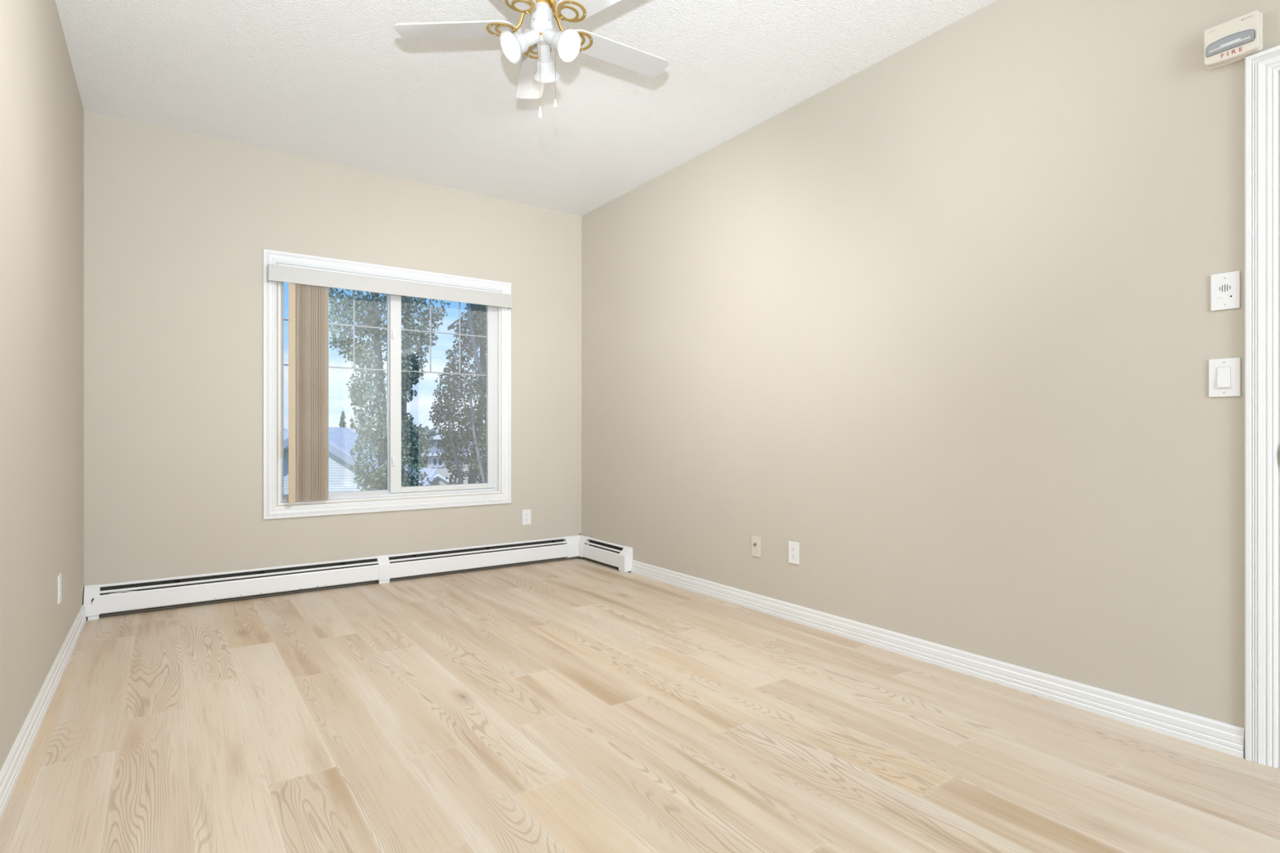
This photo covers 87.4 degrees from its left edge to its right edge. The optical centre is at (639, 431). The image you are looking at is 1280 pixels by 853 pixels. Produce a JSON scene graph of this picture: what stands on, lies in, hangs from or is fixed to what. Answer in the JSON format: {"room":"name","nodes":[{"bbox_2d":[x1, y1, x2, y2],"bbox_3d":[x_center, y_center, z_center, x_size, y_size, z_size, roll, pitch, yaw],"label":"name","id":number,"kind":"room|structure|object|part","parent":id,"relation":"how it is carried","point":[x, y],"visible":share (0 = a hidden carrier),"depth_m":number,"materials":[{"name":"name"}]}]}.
{"room":"empty bedroom","nodes":[
{"label":"empty bedroom","id":0,"kind":"room"},
{"bbox_2d":[0,0,84,770],"bbox_3d":[-0.428,-0.361,-0.118,0.100,2.723,9.000,0,0,-35],"label":"wall","id":1,"kind":"structure","parent":0,"point":[42,111],"depth_m":2.31,"materials":[{"name":"beige paint"}]},
{"bbox_2d":[0,604,86,820],"bbox_3d":[-0.360,0.956,-0.114,0.016,0.088,8.929,0,0,-35],"label":"baseboard","id":2,"kind":"structure","parent":1,"relation":"attached to","point":[11,771],"depth_m":2.21,"materials":[{"name":"white wood"}]},
{"bbox_2d":[57,573,61,604],"bbox_3d":[-2.394,0.647,2.766,0.008,0.116,0.072,0,0,-35],"label":"electrical outlet","id":3,"kind":"object","parent":1,"relation":"attached to","point":[60,574],"visible":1,"depth_m":2.75,"materials":[{"name":"white plastic"}]},
{"bbox_2d":[84,110,581,617],"bbox_3d":[-1.755,-0.361,4.537,3.293,2.723,0.140,0,0,-35],"label":"wall","id":4,"kind":"structure","parent":0,"point":[179,224],"depth_m":3.99,"materials":[{"name":"beige paint"}]},
{"bbox_2d":[262,248,511,519],"bbox_3d":[-1.665,-0.287,4.590,1.620,1.643,0.158,0,0,-35],"label":"window","id":5,"kind":"structure","parent":4,"relation":"in","point":[394,490],"depth_m":4.56,"materials":[{"name":"white plastic"}]},
{"bbox_2d":[283,289,386,370],"bbox_3d":[-1.992,-0.696,4.410,0.638,0.558,0.005,0,0,-35],"label":"grille","id":6,"kind":"object","parent":5,"relation":"attached to","point":[353,325],"depth_m":4.47,"materials":[{"name":"white plastic"}]},
{"bbox_3d":[-1.983,-0.291,4.409,0.670,1.423,0.032,0,0,-35],"label":"sash","id":7,"kind":"part","parent":5,"relation":"part of","materials":[{"name":"white plastic"}]},
{"bbox_2d":[267,263,512,503],"bbox_3d":[-1.606,-0.285,4.509,1.580,1.449,0.071,0,0,-35],"label":"vertical blind","id":8,"kind":"object","parent":5,"relation":"attached to","point":[308,288],"visible":1,"depth_m":4.18,"materials":[{"name":"beige"}]},
{"bbox_3d":[-1.395,-0.292,4.775,0.750,1.421,0.030,0,0,-35],"label":"sash","id":9,"kind":"part","parent":5,"relation":"part of","materials":[{"name":"white plastic"}]},
{"bbox_2d":[400,298,487,375],"bbox_3d":[-1.390,-0.692,4.787,0.631,0.556,0.005,0,0,-35],"label":"grille","id":10,"kind":"object","parent":5,"relation":"attached to","point":[430,331],"depth_m":4.84,"materials":[{"name":"white plastic"}]},
{"bbox_2d":[522,509,531,524],"bbox_3d":[-0.859,0.648,5.078,0.072,0.116,0.008,0,0,-35],"label":"electrical outlet","id":11,"kind":"object","parent":4,"relation":"attached to","point":[526,513],"visible":1,"depth_m":5.08,"materials":[{"name":"white plastic"}]},
{"bbox_2d":[55,0,995,216],"bbox_3d":[2.533,-1.773,1.993,7.373,0.100,9.240,0,0,-35],"label":"ceiling","id":12,"kind":"structure","parent":0,"point":[335,82],"depth_m":3.29,"materials":[{"name":"white paint"}]},
{"bbox_2d":[393,0,668,118],"bbox_3d":[-0.320,-1.416,2.421,0.991,0.614,1.027,0,0,-35],"label":"ceiling fan","id":13,"kind":"object","parent":12,"relation":"hanging from","point":[537,68],"visible":1,"depth_m":2.41,"materials":[{"name":"white metal"}]},
{"bbox_3d":[-0.666,-1.453,2.423,0.430,0.006,0.114,0,7,3],"label":"blade","id":14,"kind":"part","parent":13,"relation":"part of","materials":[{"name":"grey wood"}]},
{"bbox_3d":[-0.450,-1.346,2.344,0.038,0.085,0.085,-41,20,-25],"label":"bulb","id":15,"kind":"part","parent":13,"relation":"part of","materials":[{"name":"white glass"}]},
{"bbox_3d":[-0.425,-1.488,2.405,0.065,0.091,0.015,0,7,3],"label":"iron arm","id":16,"kind":"part","parent":13,"relation":"part of","materials":[{"name":"gold metal"}]},
{"bbox_3d":[-0.465,-1.453,2.112,0.114,0.006,0.430,7,3,21],"label":"blade","id":17,"kind":"part","parent":13,"relation":"part of","materials":[{"name":"grey wood"}]},
{"bbox_3d":[-0.409,-1.382,2.369,0.132,0.105,0.105,-41,20,-25],"label":"lamp shade","id":18,"kind":"part","parent":13,"relation":"part of","materials":[{"name":"white glass"}]},
{"bbox_3d":[-0.432,-1.453,2.710,0.114,0.006,0.430,-7,2,-15],"label":"blade","id":19,"kind":"part","parent":13,"relation":"part of","materials":[{"name":"grey wood"}]},
{"bbox_3d":[-0.353,-1.280,2.369,0.002,0.259,0.002,0,0,-35],"label":"pull chain","id":20,"kind":"part","parent":13,"relation":"part of","materials":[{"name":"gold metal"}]},
{"bbox_3d":[-0.353,-1.130,2.369,0.014,0.042,0.014,0,0,-35],"label":"pull knob","id":21,"kind":"part","parent":13,"relation":"part of","materials":[{"name":"white plastic"}]},
{"bbox_3d":[-0.352,-1.377,2.470,0.105,0.105,0.132,0,-40,0],"label":"lamp shade","id":22,"kind":"part","parent":13,"relation":"part of","materials":[{"name":"white glass"}]},
{"bbox_3d":[-0.306,-1.184,2.417,0.014,0.030,0.014,0,0,-35],"label":"pull knob","id":23,"kind":"part","parent":13,"relation":"part of","materials":[{"name":"white plastic"}]},
{"bbox_3d":[-0.292,-1.488,2.363,0.065,0.091,0.015,0,-7,39],"label":"iron arm","id":24,"kind":"part","parent":13,"relation":"part of","materials":[{"name":"gold metal"}]},
{"bbox_3d":[-0.292,-1.488,2.449,0.065,0.091,0.015,0,-7,-33],"label":"iron arm","id":25,"kind":"part","parent":13,"relation":"part of","materials":[{"name":"gold metal"}]},
{"bbox_3d":[-0.293,-1.384,2.369,0.132,0.105,0.105,38,19,26],"label":"lamp shade","id":26,"kind":"part","parent":13,"relation":"part of","materials":[{"name":"white glass"}]},
{"bbox_3d":[-0.250,-1.351,2.342,0.038,0.085,0.085,38,19,26],"label":"bulb","id":27,"kind":"part","parent":13,"relation":"part of","materials":[{"name":"white glass"}]},
{"bbox_3d":[-0.107,-1.453,2.207,0.430,0.006,0.114,0,-7,39],"label":"blade","id":28,"kind":"part","parent":13,"relation":"part of","materials":[{"name":"grey wood"}]},
{"bbox_3d":[-0.087,-1.453,2.576,0.430,0.006,0.114,0,-7,-33],"label":"blade","id":29,"kind":"part","parent":13,"relation":"part of","materials":[{"name":"grey wood"}]},
{"bbox_2d":[0,556,1279,852],"bbox_3d":[2.533,1.040,1.993,7.373,0.080,9.240,0,0,-35],"label":"floor","id":30,"kind":"structure","parent":0,"point":[579,704],"depth_m":2.13,"materials":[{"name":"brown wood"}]},
{"bbox_2d":[83,533,632,620],"bbox_3d":[-1.513,0.905,4.180,3.068,0.190,0.722,0,0,-35],"label":"baseboard heater","id":31,"kind":"object","parent":30,"relation":"on","point":[104,599],"visible":1,"depth_m":4.25,"materials":[{"name":"white metal"}]},
{"bbox_3d":[-1.722,0.925,4.399,2.858,0.102,0.009,0,0,-35],"label":"panel","id":32,"kind":"part","parent":31,"relation":"part of","materials":[{"name":"white metal"}]},
{"bbox_3d":[-0.299,0.925,5.013,0.009,0.102,0.520,0,0,-35],"label":"panel","id":33,"kind":"part","parent":31,"relation":"part of","materials":[{"name":"white metal"}]},
{"bbox_3d":[-0.250,0.915,5.047,0.001,0.162,0.520,0,0,-35],"label":"plate","id":34,"kind":"part","parent":31,"relation":"part of","materials":[{"name":"grey metal"}]},
{"bbox_2d":[581,0,1279,767],"bbox_3d":[2.174,-0.361,1.715,0.120,2.723,9.000,0,0,-35],"label":"wall","id":35,"kind":"structure","parent":0,"point":[938,325],"depth_m":2.79,"materials":[{"name":"beige paint"}]},
{"bbox_2d":[751,535,760,557],"bbox_3d":[0.647,0.646,3.762,0.018,0.115,0.070,0,0,-35],"label":"jack plate","id":36,"kind":"object","parent":35,"relation":"attached to","point":[756,540],"visible":1,"depth_m":3.76,"materials":[{"name":"beige plastic"}]},
{"bbox_2d":[788,541,799,564],"bbox_3d":[0.811,0.640,3.538,0.008,0.116,0.072,0,0,-35],"label":"electrical outlet","id":37,"kind":"object","parent":35,"relation":"attached to","point":[793,547],"visible":1,"depth_m":3.54,"materials":[{"name":"white plastic"}]},
{"bbox_2d":[791,546,795,551],"bbox_3d":[0.809,0.621,3.536,0.002,0.029,0.027,0,0,-35],"label":"receptacle","id":38,"kind":"object","parent":37,"relation":"attached to","point":[793,548],"depth_m":3.54,"materials":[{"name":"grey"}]},
{"bbox_2d":[631,560,1244,758],"bbox_3d":[0.897,0.956,3.409,0.016,0.088,3.315,0,0,-35],"label":"baseboard","id":39,"kind":"structure","parent":35,"relation":"attached to","point":[1223,737],"depth_m":2.66,"materials":[{"name":"white wood"}]},
{"bbox_2d":[1208,357,1240,397],"bbox_3d":[1.826,-0.169,2.095,0.011,0.120,0.077,0,0,-35],"label":"light switch","id":40,"kind":"object","parent":35,"relation":"attached to","point":[1224,374],"visible":1,"depth_m":2.09,"materials":[{"name":"white plastic"}]},
{"bbox_3d":[1.825,-0.169,2.095,0.002,0.070,0.037,0,0,-35],"label":"switch frame","id":41,"kind":"part","parent":40,"relation":"part of","materials":[{"name":"white plastic"}]},
{"bbox_2d":[1210,271,1239,311],"bbox_3d":[1.829,-0.439,2.095,0.007,0.115,0.071,0,0,-35],"label":"plate","id":42,"kind":"object","parent":35,"relation":"attached to","point":[1225,286],"visible":1,"depth_m":2.09,"materials":[{"name":"white plastic"}]},
{"bbox_2d":[1219,284,1230,291],"bbox_3d":[1.827,-0.449,2.093,0.001,0.024,0.027,0,0,-35],"label":"speaker grille","id":43,"kind":"object","parent":42,"relation":"attached to","point":[1223,287],"depth_m":2.09,"materials":[{"name":"grey plastic"}]},
{"bbox_2d":[1204,9,1262,69],"bbox_3d":[1.824,-1.205,2.065,0.050,0.122,0.133,0,0,-35],"label":"fire alarm strobe","id":44,"kind":"object","parent":35,"relation":"attached to","point":[1228,42],"visible":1,"depth_m":2.05,"materials":[{"name":"beige plastic"}]},
{"bbox_2d":[1244,44,1279,768],"bbox_3d":[2.185,-0.072,1.682,0.140,2.145,0.987,0,0,-35],"label":"door frame","id":45,"kind":"structure","parent":35,"relation":"in","point":[1262,68],"depth_m":2.01,"materials":[{"name":"white wood"}]},
{"label":"outside","id":46,"kind":"structure","parent":0,"visible":0},
{"bbox_2d":[407,461,427,470],"bbox_3d":[-43.087,4.150,65.853,120.000,0.300,152.000,0,0,-35],"label":"ground","id":47,"kind":"structure","parent":46,"point":[422,464],"depth_m":80.71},
{"bbox_2d":[338,408,346,427],"bbox_3d":[-23.062,1.037,52.000,0.652,5.925,0.572,0,0,0],"label":"poplar tree","id":48,"kind":"object","parent":47,"relation":"on","point":[342,424],"visible":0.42,"depth_m":51.93,"materials":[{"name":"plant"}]},
{"bbox_2d":[349,416,355,429],"bbox_3d":[-24.093,1.269,56.000,0.837,5.462,0.658,0,0,0],"label":"poplar tree","id":49,"kind":"object","parent":47,"relation":"on","point":[351,425],"visible":0.16,"depth_m":55.93,"materials":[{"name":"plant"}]},
{"bbox_2d":[283,426,424,494],"bbox_3d":[-11.477,1.930,22.960,8.600,4.140,6.880,0,0,0],"label":"house","id":50,"kind":"structure","parent":47,"relation":"on","point":[341,440],"depth_m":19.99,"materials":[{"name":"white"}]},
{"bbox_2d":[284,426,486,463],"bbox_3d":[-32.528,1.936,87.923,74.507,5.470,55.973,0,0,-35],"label":"tree line","id":51,"kind":"object","parent":47,"relation":"on","point":[433,430],"visible":0.02,"depth_m":85.54,"materials":[{"name":"green plant"}]},
{"bbox_2d":[328,287,450,490],"bbox_3d":[-3.277,0.060,8.565,1.625,7.888,1.327,0,0,18],"label":"tree","id":52,"kind":"object","parent":47,"relation":"on","point":[371,319],"visible":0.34,"depth_m":8.43,"materials":[{"name":"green plant"}]},
{"bbox_2d":[413,429,486,486],"bbox_3d":[-8.991,1.942,32.860,2.858,4.117,10.280,0,0,0],"label":"house","id":53,"kind":"structure","parent":47,"relation":"on","point":[436,469],"depth_m":32.00,"materials":[{"name":"white paint"}]},
{"bbox_3d":[-9.640,0.234,32.950,1.299,0.286,0.500,0,0,0],"label":"gable trim","id":54,"kind":"part","parent":53,"relation":"part of","materials":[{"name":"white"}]},
{"bbox_2d":[428,302,486,484],"bbox_3d":[-2.211,0.117,9.611,1.576,7.781,1.134,0,0,11],"label":"tree","id":55,"kind":"object","parent":47,"relation":"on","point":[477,427],"visible":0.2,"depth_m":9.36,"materials":[{"name":"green plant"}]}
]}

